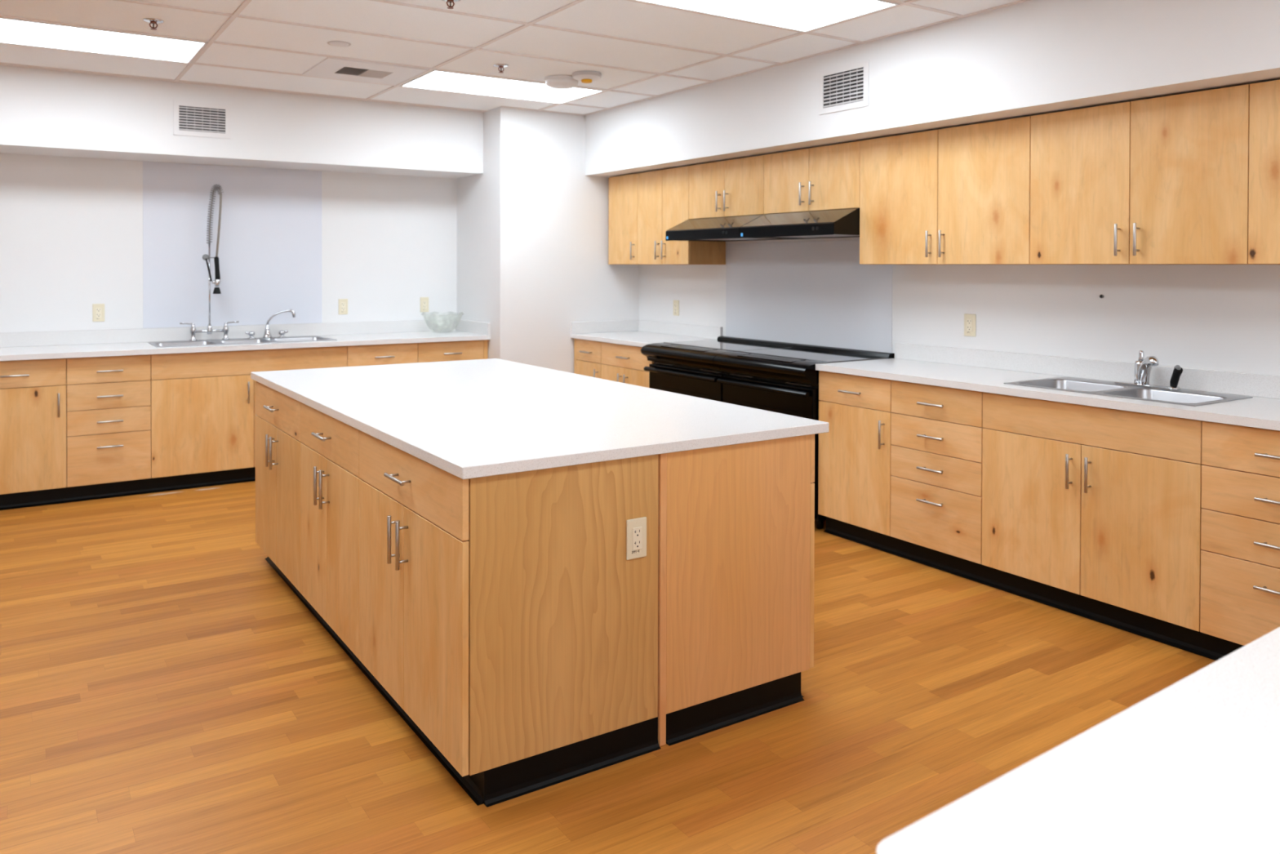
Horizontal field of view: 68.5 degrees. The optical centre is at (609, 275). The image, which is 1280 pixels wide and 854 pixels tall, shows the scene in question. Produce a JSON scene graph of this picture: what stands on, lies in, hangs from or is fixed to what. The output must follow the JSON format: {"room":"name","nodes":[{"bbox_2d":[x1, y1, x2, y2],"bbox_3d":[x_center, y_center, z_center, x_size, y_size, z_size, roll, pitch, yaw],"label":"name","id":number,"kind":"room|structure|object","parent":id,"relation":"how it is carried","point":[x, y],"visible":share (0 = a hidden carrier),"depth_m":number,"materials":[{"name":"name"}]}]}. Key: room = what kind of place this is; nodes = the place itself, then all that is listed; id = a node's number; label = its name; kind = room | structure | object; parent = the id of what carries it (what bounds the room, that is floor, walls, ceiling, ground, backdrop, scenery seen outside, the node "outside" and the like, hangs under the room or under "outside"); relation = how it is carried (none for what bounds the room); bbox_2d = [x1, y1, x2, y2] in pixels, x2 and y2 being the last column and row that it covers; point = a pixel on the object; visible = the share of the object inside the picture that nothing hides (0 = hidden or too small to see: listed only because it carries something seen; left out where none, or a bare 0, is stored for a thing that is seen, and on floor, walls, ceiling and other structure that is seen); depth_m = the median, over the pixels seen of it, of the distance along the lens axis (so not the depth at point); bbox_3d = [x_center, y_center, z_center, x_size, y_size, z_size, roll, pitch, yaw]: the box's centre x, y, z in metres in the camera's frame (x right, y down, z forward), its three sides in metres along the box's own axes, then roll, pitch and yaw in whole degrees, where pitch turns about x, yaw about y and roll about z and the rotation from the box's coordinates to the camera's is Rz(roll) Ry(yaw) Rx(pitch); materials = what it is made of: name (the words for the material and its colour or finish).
{"room":"communal kitchen","nodes":[
{"label":"communal kitchen","id":0,"kind":"room"},
{"bbox_2d":[0,152,457,333],"bbox_3d":[-3.463,0.057,6.266,7.893,2.616,0.100,0,1,-33],"label":"wall","id":1,"kind":"structure","parent":0,"point":[71,228],"depth_m":6.33,"materials":[{"name":"white paint"}]},
{"bbox_2d":[92,303,104,321],"bbox_3d":[-3.399,0.245,6.244,0.071,0.118,0.009,0,1,-33],"label":"power outlet","id":2,"kind":"object","parent":1,"relation":"attached to","point":[98,309],"visible":1,"depth_m":6.24,"materials":[{"name":"beige plastic"}]},
{"bbox_2d":[95,307,101,317],"bbox_3d":[-3.398,0.245,6.243,0.033,0.066,0.004,0,1,-33],"label":"receptacle","id":3,"kind":"object","parent":2,"relation":"attached to","point":[98,310],"depth_m":6.24,"materials":[{"name":"beige plastic"}]},
{"bbox_2d":[173,100,231,138],"bbox_3d":[-2.649,-1.016,6.109,0.345,0.222,0.008,0,1,-33],"label":"air vent","id":4,"kind":"object","parent":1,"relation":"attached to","point":[191,118],"visible":1,"depth_m":6.11,"materials":[{"name":"white metal"}]},
{"bbox_2d":[0,319,455,347],"bbox_3d":[-2.910,0.403,6.551,3.929,0.092,0.020,0,1,-33],"label":"backsplash","id":5,"kind":"structure","parent":1,"relation":"attached to","point":[168,334],"depth_m":6.59,"materials":[{"name":"white stone"}]},
{"bbox_2d":[142,161,322,328],"bbox_3d":[-2.664,-0.213,6.709,1.208,1.134,0.004,0,1,-33],"label":"panel","id":6,"kind":"object","parent":1,"relation":"attached to","point":[270,254],"visible":1,"depth_m":6.69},
{"bbox_2d":[0,65,483,178],"bbox_3d":[-3.822,-1.011,5.666,6.450,0.471,0.504,0,1,-33],"label":"soffit","id":7,"kind":"structure","parent":1,"relation":"attached to","point":[43,112],"depth_m":6.25,"materials":[{"name":"white paint"}]},
{"bbox_2d":[338,298,347,314],"bbox_3d":[-2.021,0.233,7.122,0.071,0.118,0.009,0,1,-33],"label":"power outlet","id":8,"kind":"object","parent":1,"relation":"attached to","point":[343,303],"visible":1,"depth_m":7.12,"materials":[{"name":"beige plastic"}]},
{"bbox_2d":[341,302,345,311],"bbox_3d":[-2.020,0.233,7.121,0.033,0.066,0.004,0,1,-33],"label":"receptacle","id":9,"kind":"object","parent":8,"relation":"attached to","point":[343,304],"depth_m":7.12,"materials":[{"name":"beige plastic"}]},
{"bbox_2d":[420,297,428,311],"bbox_3d":[-1.473,0.229,7.471,0.071,0.118,0.009,0,1,-33],"label":"power outlet","id":10,"kind":"object","parent":1,"relation":"attached to","point":[424,300],"visible":1,"depth_m":7.47,"materials":[{"name":"beige plastic"}]},
{"bbox_2d":[422,300,426,308],"bbox_3d":[-1.472,0.229,7.470,0.033,0.066,0.004,0,1,-33],"label":"receptacle","id":11,"kind":"object","parent":10,"relation":"attached to","point":[424,302],"depth_m":7.47,"materials":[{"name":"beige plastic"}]},
{"bbox_2d":[0,0,1030,115],"bbox_3d":[-0.667,-1.249,1.869,7.893,0.100,10.494,0,1,-33],"label":"ceiling","id":12,"kind":"structure","parent":0,"point":[624,19],"depth_m":4.90,"materials":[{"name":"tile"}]},
{"bbox_2d":[0,17,207,63],"bbox_3d":[-2.784,-1.231,4.867,1.205,0.008,0.588,0,1,-33],"label":"recessed light","id":13,"kind":"object","parent":12,"relation":"in","point":[12,31],"visible":1,"depth_m":4.93,"materials":[{"name":"white plastic"}]},
{"bbox_2d":[142,17,164,30],"bbox_3d":[-2.197,-1.209,4.521,0.092,0.042,0.092,0,1,-33],"label":"sprinkler","id":14,"kind":"object","parent":12,"relation":"attached to","point":[151,20],"visible":1,"depth_m":4.51,"materials":[{"name":"silver metal"}]},
{"bbox_2d":[327,40,351,46],"bbox_3d":[-1.435,-1.229,4.981,0.124,0.007,0.124,0,1,-33],"label":"sprinkler cover","id":15,"kind":"object","parent":12,"relation":"attached to","point":[335,43],"visible":1,"depth_m":4.96,"materials":[{"name":"white plastic"}]},
{"bbox_2d":[302,57,427,85],"bbox_3d":[-1.490,-1.235,5.692,0.592,0.010,0.568,0,1,-33],"label":"ceiling vent","id":16,"kind":"object","parent":12,"relation":"in","point":[328,68],"visible":1,"depth_m":5.66,"materials":[{"name":"white metal"}]},
{"bbox_2d":[441,0,460,8],"bbox_3d":[-0.701,-1.201,4.137,0.092,0.042,0.092,0,1,-33],"label":"sprinkler","id":17,"kind":"object","parent":12,"relation":"attached to","point":[451,6],"visible":1,"depth_m":4.14,"materials":[{"name":"silver metal"}]},
{"bbox_2d":[493,63,509,73],"bbox_3d":[-0.637,-1.215,5.512,0.092,0.042,0.092,0,1,-33],"label":"sprinkler","id":18,"kind":"object","parent":12,"relation":"attached to","point":[500,66],"visible":1,"depth_m":5.50,"materials":[{"name":"silver metal"}]},
{"bbox_2d":[400,70,604,103],"bbox_3d":[-0.701,-1.239,6.194,1.205,0.008,0.588,0,1,-33],"label":"recessed light","id":19,"kind":"object","parent":12,"relation":"in","point":[437,80],"visible":1,"depth_m":6.15,"materials":[{"name":"white plastic"}]},
{"bbox_2d":[544,75,578,88],"bbox_3d":[-0.299,-1.209,5.886,0.220,0.060,0.220,0,1,-33],"label":"smoke detector","id":20,"kind":"object","parent":12,"relation":"attached to","point":[556,82],"visible":0.93,"depth_m":5.81,"materials":[{"name":"white plastic"}]},
{"bbox_2d":[571,70,601,83],"bbox_3d":[-0.140,-1.209,5.736,0.184,0.057,0.184,0,1,-33],"label":"smoke detector","id":21,"kind":"object","parent":12,"relation":"attached to","point":[584,76],"visible":1,"depth_m":5.68,"materials":[{"name":"white plastic"}]},
{"bbox_2d":[633,0,899,32],"bbox_3d":[0.626,-1.214,4.112,1.205,0.008,0.588,0,1,-33],"label":"recessed light","id":22,"kind":"object","parent":12,"relation":"in","point":[802,15],"visible":1,"depth_m":4.28,"materials":[{"name":"white plastic"}]},
{"bbox_2d":[457,106,639,373],"bbox_3d":[-0.500,0.050,7.618,1.243,2.616,0.804,0,1,-33],"label":"wall","id":23,"kind":"structure","parent":0,"point":[532,228],"depth_m":7.18,"materials":[{"name":"white paint"}]},
{"bbox_2d":[455,319,489,335],"bbox_3d":[-1.080,0.399,7.354,0.020,0.092,0.630,0,1,-33],"label":"backsplash","id":24,"kind":"structure","parent":23,"relation":"attached to","point":[466,326],"depth_m":7.31,"materials":[{"name":"white stone"}]},
{"bbox_2d":[570,320,638,333],"bbox_3d":[-0.026,0.402,7.435,0.642,0.090,0.020,0,1,-33],"label":"backsplash","id":25,"kind":"structure","parent":23,"relation":"attached to","point":[576,327],"depth_m":7.41,"materials":[{"name":"white stone"}]},
{"bbox_2d":[0,480,1216,853],"bbox_3d":[-0.673,1.467,1.897,7.893,0.100,10.494,0,1,-33],"label":"floor","id":26,"kind":"structure","parent":0,"point":[164,689],"depth_m":2.99,"materials":[{"name":"brown wood"}]},
{"bbox_2d":[0,358,66,510],"bbox_3d":[-3.629,0.929,5.728,0.524,0.881,0.633,0,1,-33],"label":"base cabinet","id":27,"kind":"object","parent":26,"relation":"on","point":[33,467],"visible":0.98,"depth_m":5.55,"materials":[{"name":"brown wood"}]},
{"bbox_2d":[66,354,151,502],"bbox_3d":[-3.215,0.927,5.992,0.458,0.881,0.633,0,1,-33],"label":"base cabinet","id":28,"kind":"object","parent":26,"relation":"on","point":[108,397],"visible":0.96,"depth_m":5.76,"materials":[{"name":"brown wood"}]},
{"bbox_2d":[150,346,346,493],"bbox_3d":[-2.500,0.924,6.448,1.239,0.881,0.633,0,1,-33],"label":"base cabinet","id":29,"kind":"object","parent":26,"relation":"on","point":[202,429],"visible":0.48,"depth_m":6.07,"materials":[{"name":"brown wood"}]},
{"bbox_2d":[0,319,490,360],"bbox_3d":[-2.736,0.422,6.296,3.950,0.124,0.636,0,1,-33],"label":"countertop","id":30,"kind":"structure","parent":29,"relation":"on","point":[114,342],"depth_m":6.44,"materials":[{"name":"white stone"}]},
{"bbox_2d":[179,183,239,341],"bbox_3d":[-2.771,-0.096,6.508,0.383,1.084,0.096,0,1,-33],"label":"faucet","id":31,"kind":"object","parent":30,"relation":"on","point":[216,282],"visible":1,"depth_m":6.51,"materials":[{"name":"silver metal"}]},
{"bbox_2d":[147,335,337,347],"bbox_3d":[-2.525,0.542,6.479,1.150,0.190,0.480,0,1,-33],"label":"sink","id":32,"kind":"object","parent":30,"relation":"in","point":[304,338],"visible":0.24,"depth_m":6.52,"materials":[{"name":"silver metal"}]},
{"bbox_2d":[244,309,295,338],"bbox_3d":[-2.439,0.342,6.747,0.338,0.205,0.092,0,1,-24],"label":"sink faucet","id":33,"kind":"object","parent":30,"relation":"on","point":[267,334],"visible":1,"depth_m":6.74,"materials":[{"name":"silver metal"}]},
{"bbox_2d":[255,381,315,612],"bbox_3d":[-1.250,0.949,4.376,0.669,0.880,0.845,0,1,-33],"label":"base cabinet","id":34,"kind":"object","parent":26,"relation":"on","point":[277,415],"visible":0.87,"depth_m":4.17,"materials":[{"name":"brown wood"}]},
{"bbox_2d":[300,402,376,682],"bbox_3d":[-0.814,0.957,3.693,0.669,0.880,0.775,0,1,-33],"label":"base cabinet","id":35,"kind":"object","parent":26,"relation":"on","point":[330,477],"visible":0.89,"depth_m":3.49,"materials":[{"name":"brown wood"}]},
{"bbox_2d":[346,342,417,366],"bbox_3d":[-1.760,0.921,6.919,0.515,0.881,0.633,0,1,-33],"label":"base cabinet","id":36,"kind":"object","parent":26,"relation":"on","point":[406,353],"visible":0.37,"depth_m":6.67,"materials":[{"name":"brown wood"}]},
{"bbox_2d":[417,339,488,362],"bbox_3d":[-1.308,0.919,7.207,0.558,0.881,0.633,0,1,-33],"label":"base cabinet","id":37,"kind":"object","parent":26,"relation":"on","point":[428,352],"visible":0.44,"depth_m":6.96,"materials":[{"name":"brown wood"}]},
{"bbox_2d":[359,430,661,807],"bbox_3d":[-0.366,0.966,2.990,0.669,0.880,0.892,0,1,-33],"label":"base cabinet","id":38,"kind":"object","parent":26,"relation":"on","point":[506,620],"visible":0.97,"depth_m":2.65,"materials":[{"name":"brown wood"}]},
{"bbox_2d":[250,358,828,479],"bbox_3d":[-0.511,0.499,3.883,1.330,0.033,2.567,0,1,-33],"label":"countertop","id":39,"kind":"structure","parent":38,"relation":"on","point":[476,418],"depth_m":3.31,"materials":[{"name":"white stone"}]},
{"bbox_2d":[626,516,646,559],"bbox_3d":[0.080,0.772,2.760,0.071,0.118,0.009,0,1,-33],"label":"power outlet","id":40,"kind":"object","parent":38,"relation":"attached to","point":[636,528],"visible":1,"depth_m":2.76,"materials":[{"name":"beige plastic"}]},
{"bbox_2d":[632,526,642,550],"bbox_3d":[0.081,0.772,2.758,0.033,0.066,0.004,0,1,-33],"label":"receptacle","id":41,"kind":"object","parent":40,"relation":"attached to","point":[637,531],"depth_m":2.76,"materials":[{"name":"beige plastic"}]},
{"bbox_2d":[573,338,601,378],"bbox_3d":[0.073,0.922,7.261,0.653,0.881,0.394,0,1,-33],"label":"base cabinet","id":42,"kind":"object","parent":26,"relation":"on","point":[587,353],"visible":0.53,"depth_m":7.09,"materials":[{"name":"brown wood"}]},
{"bbox_2d":[600,342,653,387],"bbox_3d":[0.355,0.927,6.819,0.653,0.881,0.656,0,1,-33],"label":"base cabinet","id":43,"kind":"object","parent":26,"relation":"on","point":[622,363],"visible":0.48,"depth_m":6.67,"materials":[{"name":"brown wood"}]},
{"bbox_2d":[570,320,722,346],"bbox_3d":[0.256,0.422,6.991,0.642,0.124,1.072,0,1,-33],"label":"countertop","id":44,"kind":"structure","parent":43,"relation":"on","point":[638,333],"depth_m":7.15,"materials":[{"name":"white stone"}]},
{"bbox_2d":[657,453,666,746],"bbox_3d":[-0.510,0.957,3.866,0.023,0.880,2.501,0,1,-33],"label":"divider panel","id":45,"kind":"object","parent":26,"relation":"on","point":[662,496],"visible":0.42,"depth_m":2.81,"materials":[{"name":"brown wood"}]},
{"bbox_2d":[640,336,795,401],"bbox_3d":[0.718,0.904,6.192,0.715,0.942,0.772,0,1,-33],"label":"range","id":46,"kind":"object","parent":26,"relation":"on","point":[689,368],"visible":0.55,"depth_m":6.06,"materials":[{"name":"black metal"}]},
{"bbox_2d":[663,339,792,351],"bbox_3d":[0.774,0.463,6.222,0.474,0.014,0.767,0,1,-33],"label":"cooktop","id":47,"kind":"object","parent":46,"relation":"in","point":[721,344],"depth_m":6.20,"materials":[{"name":"black glass"}]},
{"bbox_2d":[666,434,814,745],"bbox_3d":[0.217,0.963,3.362,0.655,0.880,0.892,0,1,-33],"label":"base cabinet","id":48,"kind":"object","parent":26,"relation":"on","point":[740,534],"visible":0.62,"depth_m":2.97,"materials":[{"name":"brown wood"}]},
{"bbox_2d":[713,343,894,528],"bbox_3d":[1.135,0.912,5.538,0.715,0.942,0.769,0,1,-33],"label":"range","id":49,"kind":"object","parent":26,"relation":"on","point":[785,380],"visible":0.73,"depth_m":5.35,"materials":[{"name":"black metal"}]},
{"bbox_2d":[737,347,888,363],"bbox_3d":[1.191,0.471,5.568,0.474,0.014,0.764,0,1,-33],"label":"cooktop","id":50,"kind":"object","parent":49,"relation":"in","point":[828,355],"depth_m":5.53,"materials":[{"name":"black glass"}]},
{"bbox_2d":[817,370,898,555],"bbox_3d":[1.503,0.949,5.018,0.653,0.881,0.494,0,1,-33],"label":"base cabinet","id":51,"kind":"object","parent":26,"relation":"on","point":[854,487],"visible":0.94,"depth_m":4.85,"materials":[{"name":"brown wood"}]},
{"bbox_2d":[890,380,989,585],"bbox_3d":[1.775,0.954,4.590,0.653,0.881,0.519,0,1,-33],"label":"base cabinet","id":52,"kind":"object","parent":26,"relation":"on","point":[936,431],"visible":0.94,"depth_m":4.42,"materials":[{"name":"brown wood"}]},
{"bbox_2d":[981,391,1208,657],"bbox_3d":[2.162,0.961,3.984,0.653,0.881,0.920,0,1,-33],"label":"base cabinet","id":53,"kind":"object","parent":26,"relation":"on","point":[1089,512],"visible":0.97,"depth_m":3.77,"materials":[{"name":"brown wood"}]},
{"bbox_2d":[815,342,1279,431],"bbox_3d":[2.160,0.459,4.004,0.642,0.122,2.902,0,1,-33],"label":"countertop","id":54,"kind":"structure","parent":53,"relation":"on","point":[969,369],"depth_m":4.29,"materials":[{"name":"white stone"}]},
{"bbox_2d":[1003,376,1253,406],"bbox_3d":[2.186,0.570,4.008,0.460,0.170,0.810,0,1,-33],"label":"sink","id":55,"kind":"object","parent":54,"relation":"in","point":[1182,397],"visible":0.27,"depth_m":4.01,"materials":[{"name":"silver metal"}]},
{"bbox_2d":[1167,364,1182,390],"bbox_3d":[2.420,0.432,4.012,0.052,0.106,0.064,0,1,-33],"label":"sprayer","id":56,"kind":"object","parent":55,"relation":"on","point":[1177,371],"visible":1,"depth_m":4.00,"materials":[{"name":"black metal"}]},
{"bbox_2d":[1114,350,1168,388],"bbox_3d":[2.312,0.407,4.105,0.142,0.154,0.230,0,1,-33],"label":"sink faucet","id":57,"kind":"object","parent":54,"relation":"on","point":[1143,367],"visible":0.95,"depth_m":4.10,"materials":[{"name":"silver metal"}]},
{"bbox_2d":[1200,420,1279,660],"bbox_3d":[2.550,0.969,3.375,0.653,0.881,0.523,0,1,-33],"label":"base cabinet","id":58,"kind":"object","parent":26,"relation":"on","point":[1240,601],"visible":0.98,"depth_m":3.33,"materials":[{"name":"brown wood"}]},
{"bbox_3d":[1.439,0.988,1.265,0.940,0.881,0.618,0,1,-33],"label":"base cabinet","id":59,"kind":"object","parent":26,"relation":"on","visible":0},
{"bbox_2d":[876,626,1279,853],"bbox_3d":[1.893,0.483,1.626,3.648,0.122,0.818,0,1,-33],"label":"countertop","id":60,"kind":"structure","parent":59,"relation":"on","point":[1193,766],"depth_m":0.95,"materials":[{"name":"white stone"}]},
{"bbox_2d":[639,237,1279,376],"bbox_3d":[2.616,0.095,3.977,0.100,2.616,10.294,0,1,-33],"label":"wall","id":61,"kind":"structure","parent":0,"point":[1224,317],"depth_m":4.49,"materials":[{"name":"white paint"}]},
{"bbox_2d":[608,173,637,264],"bbox_3d":[0.211,-0.430,7.307,0.371,0.685,0.450,0,1,-33],"label":"upper cabinet","id":62,"kind":"object","parent":61,"relation":"attached to","point":[623,189],"depth_m":7.20,"materials":[{"name":"brown wood"}]},
{"bbox_2d":[673,300,679,315],"bbox_3d":[0.509,0.245,7.184,0.009,0.118,0.071,0,1,-33],"label":"power outlet","id":63,"kind":"object","parent":61,"relation":"attached to","point":[676,303],"visible":1,"depth_m":7.17,"materials":[{"name":"beige plastic"}]},
{"bbox_2d":[674,303,677,312],"bbox_3d":[0.507,0.245,7.183,0.004,0.066,0.033,0,1,-33],"label":"receptacle","id":64,"kind":"object","parent":63,"relation":"attached to","point":[675,304],"depth_m":7.18,"materials":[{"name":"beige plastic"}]},
{"bbox_2d":[638,320,719,339],"bbox_3d":[0.521,0.406,7.156,0.020,0.090,1.037,0,1,-33],"label":"backsplash","id":65,"kind":"structure","parent":61,"relation":"attached to","point":[663,327],"depth_m":7.11,"materials":[{"name":"white stone"}]},
{"bbox_2d":[637,165,725,264],"bbox_3d":[0.502,-0.425,6.851,0.371,0.685,0.630,0,1,-33],"label":"upper cabinet","id":66,"kind":"object","parent":61,"relation":"attached to","point":[663,195],"visible":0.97,"depth_m":6.72,"materials":[{"name":"brown wood"}]},
{"bbox_2d":[688,155,765,219],"bbox_3d":[0.879,-0.575,6.259,0.371,0.372,0.768,0,1,-33],"label":"upper cabinet","id":67,"kind":"object","parent":61,"relation":"attached to","point":[733,187],"visible":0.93,"depth_m":6.14,"materials":[{"name":"brown wood"}]},
{"bbox_2d":[665,214,788,241],"bbox_3d":[0.811,-0.312,6.218,0.530,0.151,0.770,0,1,-33],"label":"range hood","id":68,"kind":"object","parent":67,"relation":"attached to","point":[720,228],"visible":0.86,"depth_m":6.12,"materials":[{"name":"black metal"}]},
{"bbox_2d":[725,240,892,352],"bbox_3d":[1.231,0.129,6.054,0.004,0.700,1.495,0,1,-33],"label":"panel","id":69,"kind":"object","parent":61,"relation":"attached to","point":[820,293],"visible":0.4,"depth_m":5.98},
{"bbox_2d":[764,141,860,214],"bbox_3d":[1.297,-0.567,5.603,0.371,0.372,0.785,0,1,-33],"label":"upper cabinet","id":70,"kind":"object","parent":61,"relation":"attached to","point":[823,178],"visible":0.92,"depth_m":5.48,"materials":[{"name":"brown wood"}]},
{"bbox_2d":[739,208,859,239],"bbox_3d":[1.229,-0.304,5.562,0.530,0.151,0.779,0,1,-33],"label":"range hood","id":71,"kind":"object","parent":70,"relation":"attached to","point":[842,223],"visible":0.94,"depth_m":5.37,"materials":[{"name":"black metal"}]},
{"bbox_2d":[585,0,1279,177],"bbox_3d":[2.576,-0.972,3.462,0.514,0.471,9.490,0,1,-33],"label":"soffit","id":72,"kind":"structure","parent":61,"relation":"attached to","point":[1032,57],"depth_m":4.39,"materials":[{"name":"white paint"}]},
{"bbox_2d":[818,59,869,115],"bbox_3d":[1.256,-1.010,5.048,0.008,0.240,0.355,0,1,-33],"label":"air vent","id":73,"kind":"object","parent":72,"relation":"attached to","point":[845,87],"visible":1,"depth_m":5.04,"materials":[{"name":"white metal"}]},
{"bbox_2d":[859,115,1031,264],"bbox_3d":[1.784,-0.401,4.839,0.371,0.685,1.029,0,1,-33],"label":"upper cabinet","id":74,"kind":"object","parent":61,"relation":"attached to","point":[957,195],"visible":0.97,"depth_m":4.70,"materials":[{"name":"brown wood"}]},
{"bbox_2d":[964,313,975,336],"bbox_3d":[1.912,0.261,4.982,0.009,0.118,0.071,0,1,-33],"label":"power outlet","id":75,"kind":"object","parent":61,"relation":"attached to","point":[969,319],"visible":1,"depth_m":4.98,"materials":[{"name":"beige plastic"}]},
{"bbox_2d":[966,319,972,331],"bbox_3d":[1.911,0.261,4.981,0.004,0.066,0.033,0,1,-33],"label":"receptacle","id":76,"kind":"object","parent":75,"relation":"attached to","point":[969,322],"depth_m":4.98,"materials":[{"name":"beige plastic"}]},
{"bbox_2d":[894,342,1279,399],"bbox_3d":[2.423,0.442,4.171,0.020,0.090,2.902,0,1,-33],"label":"backsplash","id":77,"kind":"structure","parent":61,"relation":"attached to","point":[1211,380],"depth_m":4.41,"materials":[{"name":"white stone"}]},
{"bbox_2d":[1029,84,1249,264],"bbox_3d":[2.304,-0.391,4.023,0.371,0.685,0.905,0,1,-33],"label":"upper cabinet","id":78,"kind":"object","parent":61,"relation":"attached to","point":[1164,180],"visible":0.99,"depth_m":3.89,"materials":[{"name":"brown wood"}]},
{"bbox_2d":[1248,80,1279,264],"bbox_3d":[2.791,-0.382,3.259,0.371,0.685,0.904,0,1,-33],"label":"upper cabinet","id":79,"kind":"object","parent":61,"relation":"attached to","point":[1264,204],"visible":1,"depth_m":3.51,"materials":[{"name":"brown wood"}]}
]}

